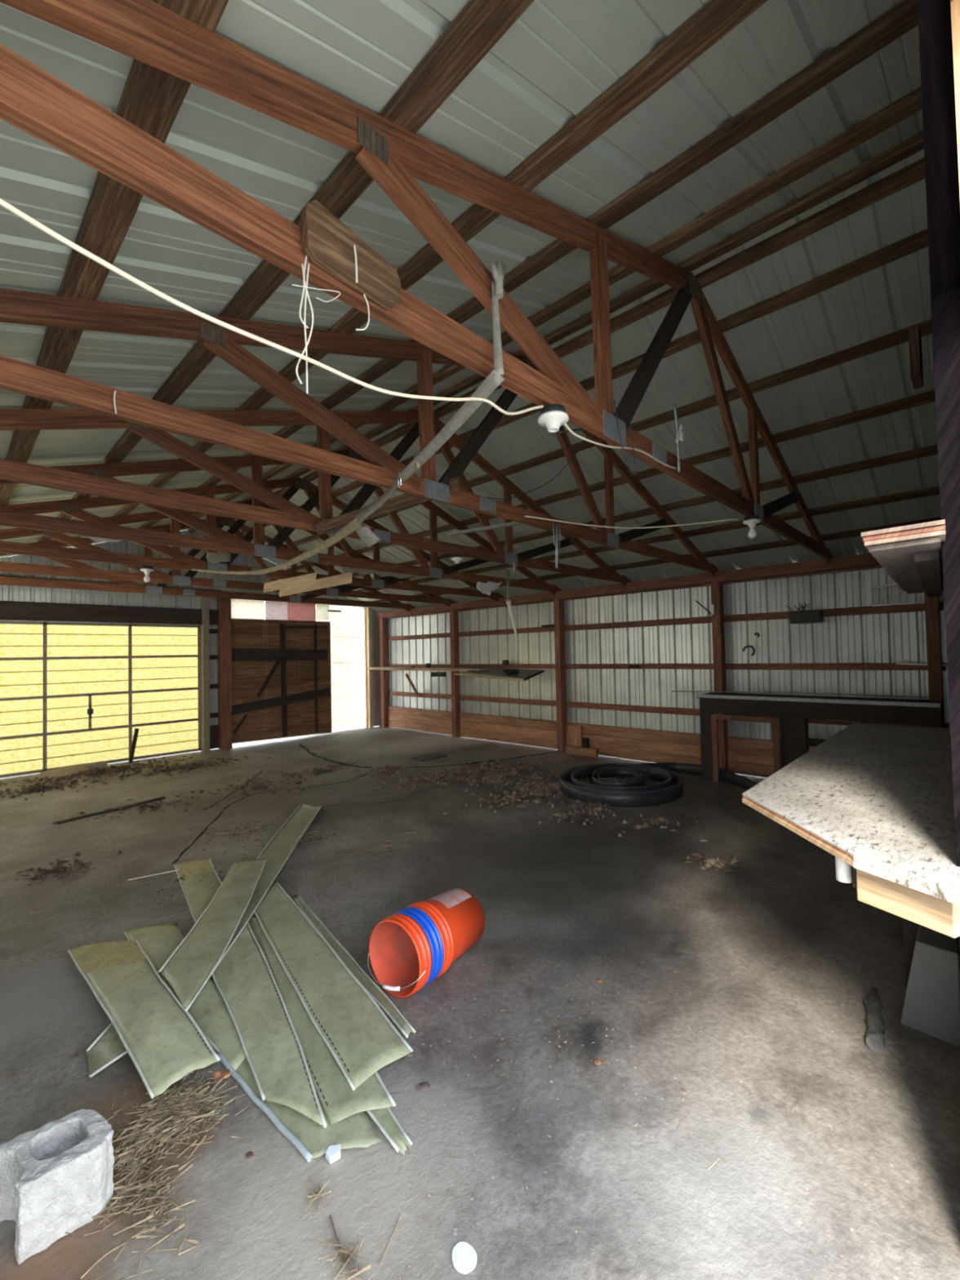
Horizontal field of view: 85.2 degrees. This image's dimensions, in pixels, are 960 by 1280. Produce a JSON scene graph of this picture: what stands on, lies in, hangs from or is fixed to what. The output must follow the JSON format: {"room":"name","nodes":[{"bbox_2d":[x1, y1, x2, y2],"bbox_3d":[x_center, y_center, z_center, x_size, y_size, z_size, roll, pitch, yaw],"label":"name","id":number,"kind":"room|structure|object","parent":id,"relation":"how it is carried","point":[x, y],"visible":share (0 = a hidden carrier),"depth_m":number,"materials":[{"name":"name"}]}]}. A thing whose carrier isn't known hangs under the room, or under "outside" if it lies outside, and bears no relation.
{"room":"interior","nodes":[
{"label":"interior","id":0,"kind":"room"},
{"bbox_2d":[0,529,379,726],"bbox_3d":[-4.768,-0.021,8.961,0.033,3.787,7.480,-3,-2,44],"label":"wall","id":1,"kind":"structure","parent":0,"point":[7,593],"depth_m":8.39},
{"bbox_2d":[0,620,201,777],"bbox_3d":[-5.814,0.806,7.790,0.082,2.125,3.052,-3,-2,44],"label":"door","id":2,"kind":"structure","parent":1,"relation":"in","point":[72,694],"depth_m":7.85,"materials":[{"name":"yellow"}]},
{"bbox_2d":[0,600,218,625],"bbox_3d":[-5.882,-0.399,7.686,0.043,0.263,4.095,-3,-2,44],"label":"wooden beam","id":3,"kind":"structure","parent":1,"relation":"attached to","point":[9,610],"depth_m":7.84,"materials":[{"name":"brown wood"}]},
{"bbox_2d":[209,724,218,749],"bbox_3d":[-4.573,1.670,9.016,0.042,0.403,0.245,-3,-2,44],"label":"skirt board","id":4,"kind":"object","parent":1,"relation":"attached to","point":[214,729],"visible":0.58,"depth_m":8.99,"materials":[{"name":"brown wood"}]},
{"bbox_2d":[0,0,923,557],"bbox_3d":[-2.756,-1.457,4.154,10.330,1.311,4.040,-3,-2,44],"label":"ceiling","id":5,"kind":"structure","parent":0,"point":[558,57],"depth_m":1.76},
{"bbox_2d":[353,260,506,547],"bbox_3d":[-0.344,-0.949,2.676,0.172,0.537,2.160,0,-2,-26],"label":"conduit pipe","id":6,"kind":"object","parent":5,"relation":"hanging from","point":[494,380],"visible":0.99,"depth_m":1.95,"materials":[{"name":"metal"}]},
{"bbox_2d":[191,517,361,574],"bbox_3d":[-1.842,-0.683,4.467,2.812,0.192,0.132,-3,-2,41],"label":"strap","id":7,"kind":"object","parent":6,"relation":"attached to","point":[348,528],"visible":1,"depth_m":4.09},
{"bbox_2d":[0,725,959,1279],"bbox_3d":[-1.243,1.786,5.550,9.850,0.122,7.580,-3,-2,44],"label":"floor","id":8,"kind":"structure","parent":0,"point":[777,951],"depth_m":2.06,"materials":[{"name":"concrete"}]},
{"bbox_2d":[0,1108,114,1264],"bbox_3d":[-1.202,1.519,1.479,0.226,0.197,0.259,-3,-2,44],"label":"cinder block","id":9,"kind":"object","parent":8,"relation":"on","point":[55,1176],"visible":1,"depth_m":1.44,"materials":[{"name":"concrete"}]},
{"bbox_2d":[34,765,89,778],"bbox_3d":[-5.787,1.819,7.262,0.340,0.100,0.617,-3,-2,44],"label":"flat stone","id":10,"kind":"object","parent":8,"relation":"on","point":[60,771],"visible":0.98,"depth_m":7.16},
{"bbox_2d":[56,795,164,823],"bbox_3d":[-3.804,1.766,5.450,0.070,0.020,0.994,-2,-2,31],"label":"stick","id":11,"kind":"object","parent":8,"relation":"on","point":[162,797],"visible":0.99,"depth_m":5.36,"materials":[{"name":"brown wood"}]},
{"bbox_2d":[124,923,245,1070],"bbox_3d":[-1.408,1.632,2.523,1.499,0.019,0.264,-3,-2,44],"label":"strip","id":12,"kind":"object","parent":8,"relation":"on","point":[209,1010],"visible":0.41,"depth_m":2.32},
{"bbox_2d":[0,753,372,886],"bbox_3d":[-4.163,1.788,6.348,4.346,0.041,4.574,-2,-2,23],"label":"debris","id":13,"kind":"object","parent":8,"relation":"on","point":[100,771],"visible":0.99,"depth_m":6.63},
{"bbox_2d":[7,814,372,1078],"bbox_3d":[-1.706,1.672,3.687,2.889,0.024,2.590,-3,-2,44],"label":"leaf litter","id":14,"kind":"object","parent":8,"relation":"on","point":[76,1054],"visible":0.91,"depth_m":4.00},
{"bbox_2d":[173,858,222,922],"bbox_3d":[-1.647,1.662,3.237,0.247,0.020,1.893,0,-2,-37],"label":"strip","id":15,"kind":"object","parent":8,"relation":"on","point":[198,895],"visible":0.44,"depth_m":3.59,"materials":[{"name":"green plastic"}]},
{"bbox_2d":[85,802,321,1078],"bbox_3d":[-1.542,1.623,3.661,0.448,0.096,3.484,-1,-2,-5],"label":"strip","id":16,"kind":"object","parent":8,"relation":"on","point":[105,1050],"depth_m":2.86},
{"bbox_2d":[66,938,220,1098],"bbox_3d":[-1.563,1.582,2.351,1.397,0.056,0.281,-3,-2,44],"label":"strip","id":17,"kind":"object","parent":16,"relation":"on","point":[162,1040],"visible":1,"depth_m":2.17,"materials":[{"name":"green plastic"}]},
{"bbox_2d":[200,596,209,751],"bbox_3d":[-4.676,0.558,8.882,0.130,2.660,0.100,-3,-2,44],"label":"post","id":18,"kind":"object","parent":8,"relation":"on","point":[204,601],"visible":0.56,"depth_m":8.84,"materials":[{"name":"wood"}]},
{"bbox_2d":[217,597,232,750],"bbox_3d":[-4.451,0.539,9.103,0.150,2.700,0.180,-3,-2,44],"label":"post","id":19,"kind":"object","parent":8,"relation":"on","point":[224,605],"visible":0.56,"depth_m":9.04,"materials":[{"name":"brown wood"}]},
{"bbox_2d":[231,598,341,743],"bbox_3d":[-3.623,0.522,9.947,0.092,2.685,2.205,-3,-2,44],"label":"door","id":20,"kind":"structure","parent":19,"relation":"attached to","point":[282,675],"depth_m":9.78,"materials":[{"name":"brown wood"}]},
{"bbox_2d":[216,1051,382,1162],"bbox_3d":[-0.758,1.609,1.963,0.342,0.023,1.027,0,-2,-38],"label":"strip","id":21,"kind":"object","parent":8,"relation":"on","point":[310,1138],"visible":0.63,"depth_m":1.71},
{"bbox_2d":[211,921,327,1128],"bbox_3d":[-1.020,1.597,2.322,0.254,0.019,1.637,0,-2,-34],"label":"strip","id":22,"kind":"object","parent":21,"relation":"on","point":[246,982],"visible":0.9,"depth_m":2.13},
{"bbox_2d":[248,912,412,1155],"bbox_3d":[-0.808,1.607,2.382,0.338,0.033,1.944,0,-2,-37],"label":"strip","id":23,"kind":"object","parent":8,"relation":"on","point":[384,1118],"depth_m":1.87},
{"bbox_2d":[253,879,413,1090],"bbox_3d":[-0.909,1.593,2.689,0.260,0.019,1.965,0,-2,-35],"label":"strip","id":24,"kind":"object","parent":23,"relation":"on","point":[360,1037],"visible":0.99,"depth_m":2.31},
{"bbox_2d":[325,1143,340,1164],"bbox_3d":[-0.454,1.592,1.622,0.046,0.020,0.047,-3,-2,44],"label":"chip","id":25,"kind":"object","parent":8,"relation":"on","point":[333,1152],"visible":1,"depth_m":1.61,"materials":[{"name":"paper"}]},
{"bbox_2d":[292,893,415,1038],"bbox_3d":[-0.746,1.630,2.750,0.068,0.019,1.558,0,-2,-36],"label":"strip","id":26,"kind":"object","parent":8,"relation":"on","point":[375,991],"visible":0.91,"depth_m":2.52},
{"bbox_2d":[364,607,368,728],"bbox_3d":[-2.449,0.598,11.374,0.055,2.620,0.100,-3,-2,44],"label":"post","id":27,"kind":"object","parent":8,"relation":"on","point":[365,613],"visible":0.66,"depth_m":11.33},
{"bbox_2d":[365,607,373,728],"bbox_3d":[-2.397,0.595,11.317,0.090,2.620,0.070,-3,-2,44],"label":"post","id":28,"kind":"object","parent":8,"relation":"on","point":[370,715],"visible":0.91,"depth_m":11.29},
{"bbox_2d":[377,617,389,728],"bbox_3d":[-2.114,0.712,11.425,0.180,2.380,0.140,-3,-2,44],"label":"wall post","id":29,"kind":"object","parent":8,"relation":"on","point":[383,657],"visible":1,"depth_m":11.37,"materials":[{"name":"brown wood"}]},
{"bbox_2d":[367,913,432,997],"bbox_3d":[-0.299,1.459,2.503,0.361,0.335,0.450,-3,-2,44],"label":"plastic bucket","id":30,"kind":"object","parent":8,"relation":"on","point":[400,953],"visible":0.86,"depth_m":2.48,"materials":[{"name":"plastic"}]},
{"bbox_2d":[449,610,461,737],"bbox_3d":[-0.465,0.634,9.836,0.100,2.380,0.140,-3,-2,44],"label":"wall post","id":31,"kind":"object","parent":8,"relation":"on","point":[454,615],"visible":0.93,"depth_m":9.79,"materials":[{"name":"brown wood"}]},
{"bbox_2d":[65,816,855,1279],"bbox_3d":[-0.870,1.639,3.091,2.139,0.024,4.559,0,-2,-30],"label":"straw","id":32,"kind":"object","parent":8,"relation":"on","point":[178,1109],"visible":0.89,"depth_m":1.65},
{"bbox_2d":[452,1241,476,1274],"bbox_3d":[-0.041,1.585,1.339,0.071,0.002,0.063,-3,-2,44],"label":"disc","id":33,"kind":"object","parent":8,"relation":"on","point":[464,1255],"visible":1,"depth_m":1.34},
{"bbox_2d":[269,788,776,1279],"bbox_3d":[-0.048,1.640,3.685,3.571,0.016,4.617,0,-2,-27],"label":"floor grit","id":34,"kind":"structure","parent":8,"relation":"on","point":[551,1082],"depth_m":1.72,"materials":[{"name":"stone"}]},
{"bbox_2d":[406,888,484,978],"bbox_3d":[-0.198,1.470,2.665,0.341,0.342,0.381,-2,-2,35],"label":"plastic bucket","id":35,"kind":"object","parent":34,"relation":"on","point":[458,916],"visible":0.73,"depth_m":2.59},
{"bbox_2d":[392,906,444,986],"bbox_3d":[-0.242,1.465,2.603,0.339,0.339,0.378,-2,-2,35],"label":"plastic bucket","id":36,"kind":"object","parent":35,"relation":"in","point":[433,934],"visible":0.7,"depth_m":2.42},
{"bbox_2d":[335,756,744,872],"bbox_3d":[0.648,1.669,5.939,5.048,0.052,2.914,-3,-2,44],"label":"leaf litter","id":37,"kind":"object","parent":8,"relation":"on","point":[591,810],"visible":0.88,"depth_m":5.82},
{"bbox_2d":[553,599,567,752],"bbox_3d":[1.263,0.552,8.170,0.100,2.380,0.140,-3,-2,44],"label":"wall post","id":38,"kind":"object","parent":8,"relation":"on","point":[558,604],"visible":0.91,"depth_m":8.12,"materials":[{"name":"brown wood"}]},
{"bbox_2d":[567,725,582,746],"bbox_3d":[1.451,1.524,7.976,0.260,0.432,0.040,-3,-2,44],"label":"leaning board","id":39,"kind":"object","parent":8,"relation":"on","point":[575,734],"visible":0.76,"depth_m":7.97,"materials":[{"name":"brown wood"}]},
{"bbox_2d":[565,745,598,757],"bbox_3d":[1.524,1.668,7.828,0.540,0.120,0.050,-3,-2,44],"label":"board","id":40,"kind":"object","parent":8,"relation":"on","point":[588,752],"visible":1,"depth_m":7.79,"materials":[{"name":"brown wood"}]},
{"bbox_2d":[560,762,758,807],"bbox_3d":[2.005,1.550,5.873,2.159,0.230,1.644,-2,-2,15],"label":"coil","id":41,"kind":"object","parent":8,"relation":"on","point":[630,790],"visible":0.95,"depth_m":5.63,"materials":[{"name":"black plastic"}]},
{"bbox_2d":[711,582,728,771],"bbox_3d":[2.990,0.471,6.505,0.100,2.380,0.140,-3,-2,44],"label":"wall post","id":42,"kind":"object","parent":8,"relation":"on","point":[717,588],"visible":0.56,"depth_m":6.46,"materials":[{"name":"brown wood"}]},
{"bbox_2d":[711,713,781,782],"bbox_3d":[2.991,1.250,5.888,0.710,0.790,0.040,-3,-2,44],"label":"surround","id":43,"kind":"object","parent":8,"relation":"on","point":[714,717],"visible":0.88,"depth_m":5.91,"materials":[{"name":"brown wood"}]},
{"bbox_2d":[696,692,942,780],"bbox_3d":[3.574,1.120,5.670,2.200,1.012,0.525,-3,-2,44],"label":"workbench","id":44,"kind":"object","parent":8,"relation":"on","point":[793,712],"visible":0.58,"depth_m":5.55,"materials":[{"name":"brown wood"}]},
{"bbox_2d":[671,690,928,697],"bbox_3d":[3.345,0.596,5.801,2.486,0.045,0.014,-3,-2,44],"label":"metal rod","id":45,"kind":"object","parent":44,"relation":"on","point":[672,691],"visible":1,"depth_m":5.61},
{"bbox_2d":[742,722,959,989],"bbox_3d":[1.893,1.075,2.430,0.660,1.000,3.003,-3,-2,44],"label":"work table","id":46,"kind":"object","parent":8,"relation":"on","point":[878,798],"visible":0.96,"depth_m":1.77,"materials":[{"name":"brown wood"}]},
{"bbox_2d":[835,856,852,883],"bbox_3d":[1.040,0.645,1.494,0.038,0.085,0.037,-3,-2,44],"label":"pipe stub","id":47,"kind":"object","parent":46,"relation":"attached to","point":[843,869],"visible":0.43,"depth_m":1.48,"materials":[{"name":"white plastic"}]},
{"bbox_2d":[863,986,885,1052],"bbox_3d":[1.625,1.544,2.152,0.066,0.067,0.406,-2,-2,35],"label":"bottle","id":48,"kind":"object","parent":8,"relation":"on","point":[875,1039],"visible":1,"depth_m":2.08,"materials":[{"name":"clear plastic"}]},
{"bbox_2d":[900,924,959,1047],"bbox_3d":[1.955,1.388,2.253,0.191,0.357,0.530,-3,-2,44],"label":"panel","id":49,"kind":"object","parent":8,"relation":"on","point":[931,1004],"visible":0.73,"depth_m":2.06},
{"bbox_2d":[924,592,944,728],"bbox_3d":[4.448,0.402,5.099,0.100,2.380,0.140,-3,-2,44],"label":"wall post","id":50,"kind":"object","parent":8,"relation":"on","point":[932,624],"visible":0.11,"depth_m":5.06,"materials":[{"name":"brown wood"}]},
{"bbox_2d":[871,582,944,606],"bbox_3d":[4.312,-0.490,5.264,0.601,0.262,0.020,-3,-2,44],"label":"wire rack","id":51,"kind":"object","parent":50,"relation":"attached to","point":[895,584],"visible":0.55,"depth_m":5.34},
{"bbox_2d":[222,149,940,612],"bbox_3d":[0.067,-1.379,7.078,10.330,1.429,4.090,-3,-2,44],"label":"ceiling","id":52,"kind":"structure","parent":0,"point":[893,296],"depth_m":4.11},
{"bbox_2d":[342,566,420,578],"bbox_3d":[-1.258,-0.876,6.833,0.036,0.158,1.223,-3,-2,44],"label":"scrap","id":53,"kind":"object","parent":52,"relation":"hanging from","point":[346,570],"visible":0.5,"depth_m":6.76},
{"bbox_2d":[387,567,951,740],"bbox_3d":[1.347,0.483,8.279,9.780,2.480,0.033,-3,-2,44],"label":"wall","id":54,"kind":"structure","parent":0,"point":[900,637],"depth_m":7.02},
{"bbox_2d":[388,712,773,765],"bbox_3d":[1.294,1.511,8.224,9.110,0.149,0.043,-3,-2,44],"label":"skirt board","id":55,"kind":"object","parent":54,"relation":"attached to","point":[735,755],"visible":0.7,"depth_m":7.62,"materials":[{"name":"brown wood"}]},
{"bbox_2d":[388,720,774,777],"bbox_3d":[1.297,1.659,8.220,9.110,0.144,0.044,-3,-2,44],"label":"skirt board","id":56,"kind":"object","parent":54,"relation":"attached to","point":[737,767],"visible":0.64,"depth_m":7.64,"materials":[{"name":"brown wood"}]},
{"bbox_2d":[387,706,814,753],"bbox_3d":[1.291,1.361,8.228,9.110,0.148,0.044,-3,-2,44],"label":"skirt board","id":57,"kind":"object","parent":54,"relation":"attached to","point":[733,743],"visible":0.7,"depth_m":7.65,"materials":[{"name":"brown wood"}]},
{"bbox_2d":[387,602,943,640],"bbox_3d":[1.214,-0.180,8.346,9.280,0.090,0.045,-3,-2,44],"label":"wall girt","id":58,"kind":"structure","parent":54,"relation":"attached to","point":[868,610],"depth_m":6.83,"materials":[{"name":"brown wood"}]},
{"bbox_2d":[786,602,823,623],"bbox_3d":[3.617,-0.303,5.836,0.348,0.232,0.180,-3,-2,44],"label":"planter box","id":59,"kind":"object","parent":58,"relation":"attached to","point":[814,616],"visible":1,"depth_m":5.76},
{"bbox_2d":[388,662,946,670],"bbox_3d":[1.227,0.420,8.331,9.280,0.081,0.044,-3,-2,44],"label":"wall girt","id":60,"kind":"structure","parent":54,"relation":"attached to","point":[817,666],"depth_m":6.42,"materials":[{"name":"brown wood"}]},
{"bbox_2d":[367,666,544,695],"bbox_3d":[-0.650,0.798,9.659,4.310,0.591,0.639,-3,-2,44],"label":"wall shelf","id":61,"kind":"object","parent":60,"relation":"attached to","point":[522,675],"visible":0.98,"depth_m":8.85,"materials":[{"name":"brown wood"}]},
{"bbox_2d":[388,691,949,728],"bbox_3d":[1.240,1.014,8.314,9.280,0.090,0.045,-3,-2,44],"label":"wall girt","id":62,"kind":"structure","parent":54,"relation":"attached to","point":[682,711],"depth_m":7.71,"materials":[{"name":"brown wood"}]},
{"bbox_2d":[917,0,959,866],"bbox_3d":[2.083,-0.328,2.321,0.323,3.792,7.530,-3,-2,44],"label":"post","id":63,"kind":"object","parent":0,"point":[935,22],"depth_m":1.29,"materials":[{"name":"black wood"}]},
{"bbox_2d":[377,553,882,618],"bbox_3d":[1.124,-0.682,8.285,9.290,0.146,0.185,-3,-2,44],"label":"beam","id":64,"kind":"structure","parent":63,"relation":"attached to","point":[866,561],"depth_m":6.84,"materials":[{"name":"brown wood"}]},
{"bbox_2d":[0,516,418,616],"bbox_3d":[-3.897,-1.182,8.093,0.045,1.467,7.960,-3,-2,44],"label":"roof truss","id":65,"kind":"object","parent":64,"relation":"on","point":[220,522],"visible":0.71,"depth_m":7.60,"materials":[{"name":"brown wood"}]},
{"bbox_2d":[0,499,456,607],"bbox_3d":[-3.033,-1.222,7.260,0.045,1.467,7.960,-3,-2,44],"label":"roof truss","id":66,"kind":"object","parent":64,"relation":"on","point":[156,576],"visible":0.7,"depth_m":6.42,"materials":[{"name":"brown wood"}]},
{"bbox_2d":[352,444,937,577],"bbox_3d":[0.176,-1.297,7.173,9.710,0.064,0.088,-3,-2,44],"label":"roof purlin","id":67,"kind":"structure","parent":66,"relation":"on","point":[929,451],"depth_m":4.69,"materials":[{"name":"brown wood"}]},
{"bbox_2d":[0,477,507,607],"bbox_3d":[-2.169,-1.263,6.427,0.045,1.467,7.960,-3,-2,44],"label":"roof truss","id":68,"kind":"object","parent":64,"relation":"on","point":[74,508],"visible":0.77,"depth_m":5.48,"materials":[{"name":"brown wood"}]},
{"bbox_2d":[205,551,231,563],"bbox_3d":[-2.821,-0.885,5.645,0.036,0.131,0.254,-3,-2,44],"label":"scrap","id":69,"kind":"object","parent":68,"relation":"hanging from","point":[214,557],"visible":1,"depth_m":5.63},
{"bbox_2d":[263,572,316,592],"bbox_3d":[-2.225,-0.665,6.086,0.844,0.174,0.034,-2,-2,27],"label":"board","id":70,"kind":"object","parent":68,"relation":"hanging from","point":[275,585],"visible":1,"depth_m":6.10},
{"bbox_2d":[279,572,352,596],"bbox_3d":[-1.864,-0.619,5.882,1.065,0.202,0.036,-2,-2,25],"label":"board","id":71,"kind":"object","parent":68,"relation":"hanging from","point":[347,578],"visible":1,"depth_m":5.86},
{"bbox_2d":[0,448,561,601],"bbox_3d":[-1.297,-1.290,5.586,0.067,1.495,7.960,-3,-2,44],"label":"roof truss","id":72,"kind":"object","parent":64,"relation":"on","point":[224,541],"depth_m":4.71,"materials":[{"name":"brown wood"}]},
{"bbox_2d":[475,581,502,594],"bbox_3d":[0.128,-0.703,6.964,0.036,0.192,0.503,-3,-2,44],"label":"scrap","id":73,"kind":"object","parent":72,"relation":"hanging from","point":[484,588],"visible":1,"depth_m":6.93,"materials":[{"name":"white plastic"}]},
{"bbox_2d":[0,408,633,594],"bbox_3d":[-0.442,-1.345,4.762,0.045,1.467,7.960,-3,-2,44],"label":"roof truss","id":74,"kind":"object","parent":64,"relation":"on","point":[287,514],"visible":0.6,"depth_m":3.63,"materials":[{"name":"brown wood"}]},
{"bbox_2d":[0,0,228,505],"bbox_3d":[-3.240,-1.199,3.625,9.710,0.070,0.111,-3,-2,44],"label":"roof purlin","id":75,"kind":"structure","parent":74,"relation":"on","point":[152,98],"depth_m":1.56,"materials":[{"name":"brown wood"}]},
{"bbox_2d":[37,0,534,542],"bbox_3d":[-2.852,-1.377,4.037,9.710,0.070,0.111,-3,-2,44],"label":"roof purlin","id":76,"kind":"structure","parent":74,"relation":"on","point":[480,24],"depth_m":1.48,"materials":[{"name":"brown wood"}]},
{"bbox_2d":[88,0,768,543],"bbox_3d":[-2.474,-1.551,4.437,9.710,0.070,0.112,-3,-2,44],"label":"roof purlin","id":77,"kind":"structure","parent":74,"relation":"on","point":[716,19],"depth_m":1.70,"materials":[{"name":"brown wood"}]},
{"bbox_2d":[446,521,523,536],"bbox_3d":[0.068,-1.018,4.748,0.744,0.106,0.102,-2,-2,11],"label":"batten","id":78,"kind":"object","parent":74,"relation":"on","point":[513,523],"visible":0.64,"depth_m":4.72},
{"bbox_2d":[121,0,918,542],"bbox_3d":[-2.096,-1.724,4.838,9.710,0.070,0.111,-3,-2,44],"label":"roof purlin","id":79,"kind":"structure","parent":74,"relation":"on","point":[903,17],"depth_m":1.95,"materials":[{"name":"brown wood"}]},
{"bbox_2d":[165,86,922,533],"bbox_3d":[-1.704,-1.904,5.253,9.710,0.069,0.112,-3,-2,44],"label":"roof purlin","id":80,"kind":"structure","parent":74,"relation":"on","point":[910,104],"depth_m":2.43,"materials":[{"name":"brown wood"}]},
{"bbox_2d":[234,228,928,535],"bbox_3d":[-1.058,-1.911,5.923,9.710,0.064,0.088,-3,-2,44],"label":"roof purlin","id":81,"kind":"structure","parent":74,"relation":"on","point":[918,241],"depth_m":3.16,"materials":[{"name":"brown wood"}]},
{"bbox_2d":[260,319,932,557],"bbox_3d":[-0.652,-1.710,6.335,9.710,0.064,0.087,-3,-2,44],"label":"roof purlin","id":82,"kind":"structure","parent":74,"relation":"on","point":[900,336],"depth_m":3.76,"materials":[{"name":"brown wood"}]},
{"bbox_2d":[286,390,935,570],"bbox_3d":[-0.238,-1.503,6.754,9.710,0.063,0.088,-3,-2,44],"label":"roof purlin","id":83,"kind":"structure","parent":74,"relation":"on","point":[929,397],"depth_m":4.27,"materials":[{"name":"brown wood"}]},
{"bbox_2d":[355,485,939,591],"bbox_3d":[0.562,-1.105,7.564,9.710,0.064,0.088,-3,-2,44],"label":"roof purlin","id":84,"kind":"structure","parent":74,"relation":"on","point":[933,491],"depth_m":5.45,"materials":[{"name":"brown wood"}]},
{"bbox_2d":[372,516,941,602],"bbox_3d":[0.913,-0.930,7.920,9.710,0.063,0.088,-3,-2,44],"label":"roof purlin","id":85,"kind":"structure","parent":74,"relation":"on","point":[853,533],"depth_m":5.88,"materials":[{"name":"brown wood"}]},
{"bbox_2d":[0,288,719,577],"bbox_3d":[0.422,-1.386,3.929,0.045,1.467,7.960,-3,-2,44],"label":"roof truss","id":86,"kind":"object","parent":64,"relation":"on","point":[19,307],"visible":0.85,"depth_m":2.52,"materials":[{"name":"brown wood"}]},
{"bbox_2d":[313,475,462,535],"bbox_3d":[-0.665,-0.894,3.549,1.264,0.205,0.059,-2,-2,30],"label":"batten","id":87,"kind":"object","parent":86,"relation":"attached to","point":[405,500],"visible":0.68,"depth_m":3.53,"materials":[{"name":"brown wood"}]},
{"bbox_2d":[552,522,560,568],"bbox_3d":[0.594,-0.725,4.028,0.024,0.345,0.097,-3,-2,44],"label":"hanger","id":88,"kind":"object","parent":86,"relation":"hanging from","point":[556,542],"visible":1,"depth_m":4.02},
{"bbox_2d":[524,515,737,528],"bbox_3d":[1.087,-0.870,3.841,1.538,0.064,0.199,-1,-2,-2],"label":"cable","id":89,"kind":"object","parent":86,"relation":"attached to","point":[543,518],"visible":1,"depth_m":3.86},
{"bbox_2d":[0,0,835,573],"bbox_3d":[1.286,-1.427,3.096,0.045,1.467,7.960,-3,-2,44],"label":"roof truss","id":90,"kind":"object","parent":64,"relation":"on","point":[33,100],"visible":0.91,"depth_m":1.48,"materials":[{"name":"brown wood"}]},
{"bbox_2d":[295,255,313,394],"bbox_3d":[-0.409,-0.738,1.215,0.009,0.332,0.046,-3,-2,44],"label":"string","id":91,"kind":"object","parent":90,"relation":"hanging from","point":[304,285],"visible":0.98,"depth_m":1.21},
{"bbox_2d":[300,199,400,310],"bbox_3d":[-0.325,-0.985,1.349,0.032,0.154,0.281,-3,-2,44],"label":"board","id":92,"kind":"object","parent":90,"relation":"attached to","point":[328,243],"visible":0.99,"depth_m":1.32,"materials":[{"name":"brown wood"}]},
{"bbox_2d":[537,404,568,432],"bbox_3d":[0.271,-0.817,1.938,0.116,0.078,0.116,-3,-2,44],"label":"holder","id":93,"kind":"object","parent":90,"relation":"hanging from","point":[552,416],"visible":1,"depth_m":1.91,"materials":[{"name":"ceramic"}]},
{"bbox_2d":[0,198,543,415],"bbox_3d":[-0.283,-0.725,1.299,0.010,0.196,1.452,-3,-2,44],"label":"cable","id":94,"kind":"object","parent":93,"relation":"attached to","point":[3,203],"visible":1,"depth_m":1.04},
{"bbox_2d":[188,130,924,532],"bbox_3d":[-1.436,-2.027,5.537,9.710,0.070,0.111,-3,-2,44],"label":"roof purlin","id":95,"kind":"structure","parent":90,"relation":"on","point":[913,144],"depth_m":2.77,"materials":[{"name":"brown wood"}]},
{"bbox_2d":[204,157,925,533],"bbox_3d":[-1.304,-2.034,5.674,9.710,0.064,0.088,-3,-2,44],"label":"roof purlin","id":96,"kind":"structure","parent":90,"relation":"on","point":[914,172],"depth_m":2.92,"materials":[{"name":"brown wood"}]},
{"bbox_2d":[564,423,676,469],"bbox_3d":[0.672,-0.854,2.374,0.031,0.134,1.098,-3,-2,42],"label":"cable","id":97,"kind":"object","parent":90,"relation":"attached to","point":[565,424],"visible":0.98,"depth_m":2.25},
{"bbox_2d":[613,400,635,475],"bbox_3d":[0.648,-0.896,2.331,0.006,0.298,0.178,-3,-2,44],"label":"wire loop","id":98,"kind":"object","parent":90,"relation":"hanging from","point":[614,400],"visible":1,"depth_m":2.33,"materials":[{"name":"metal"}]},
{"bbox_2d":[672,404,683,471],"bbox_3d":[1.029,-1.054,2.721,0.030,0.341,0.088,-3,-2,44],"label":"strap","id":99,"kind":"object","parent":90,"relation":"hanging from","point":[679,433],"visible":1,"depth_m":2.72,"materials":[{"name":"grey metal"}]},
{"bbox_2d":[742,515,760,538],"bbox_3d":[1.954,-0.807,3.747,0.116,0.160,0.116,-3,-2,44],"label":"bulb","id":100,"kind":"object","parent":90,"relation":"attached to","point":[751,521],"visible":1,"depth_m":3.72,"materials":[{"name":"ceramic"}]},
{"bbox_2d":[861,519,945,597],"bbox_3d":[1.556,-0.240,1.860,0.163,0.072,1.569,-3,-2,42],"label":"shelf","id":101,"kind":"object","parent":63,"relation":"attached to","point":[911,555],"visible":0.96,"depth_m":1.37,"materials":[{"name":"brown wood"}]},
{"bbox_2d":[907,323,923,389],"bbox_3d":[2.318,-1.503,2.775,0.040,0.260,0.200,-3,-2,44],"label":"cleat","id":102,"kind":"object","parent":63,"relation":"attached to","point":[914,336],"visible":1,"depth_m":2.71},
{"bbox_2d":[950,0,959,194],"bbox_3d":[0.691,-0.689,0.686,0.095,0.405,0.030,-3,-2,44],"label":"board","id":103,"kind":"object","parent":63,"relation":"attached to","point":[955,5],"visible":1,"depth_m":0.71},
{"label":"outside","id":104,"kind":"structure","parent":0,"visible":0},
{"bbox_2d":[315,604,365,728],"bbox_3d":[-3.012,0.530,11.376,0.021,2.720,1.600,-3,-2,44],"label":"doorway","id":105,"kind":"structure","parent":104,"point":[347,626],"depth_m":11.48,"materials":[{"name":"white"}]},
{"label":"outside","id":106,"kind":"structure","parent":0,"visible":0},
{"bbox_2d":[232,724,377,746],"bbox_3d":[-1.824,1.945,5.221,60.000,0.170,55.000,-3,-2,44],"label":"ground","id":107,"kind":"structure","parent":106,"point":[362,726],"depth_m":11.92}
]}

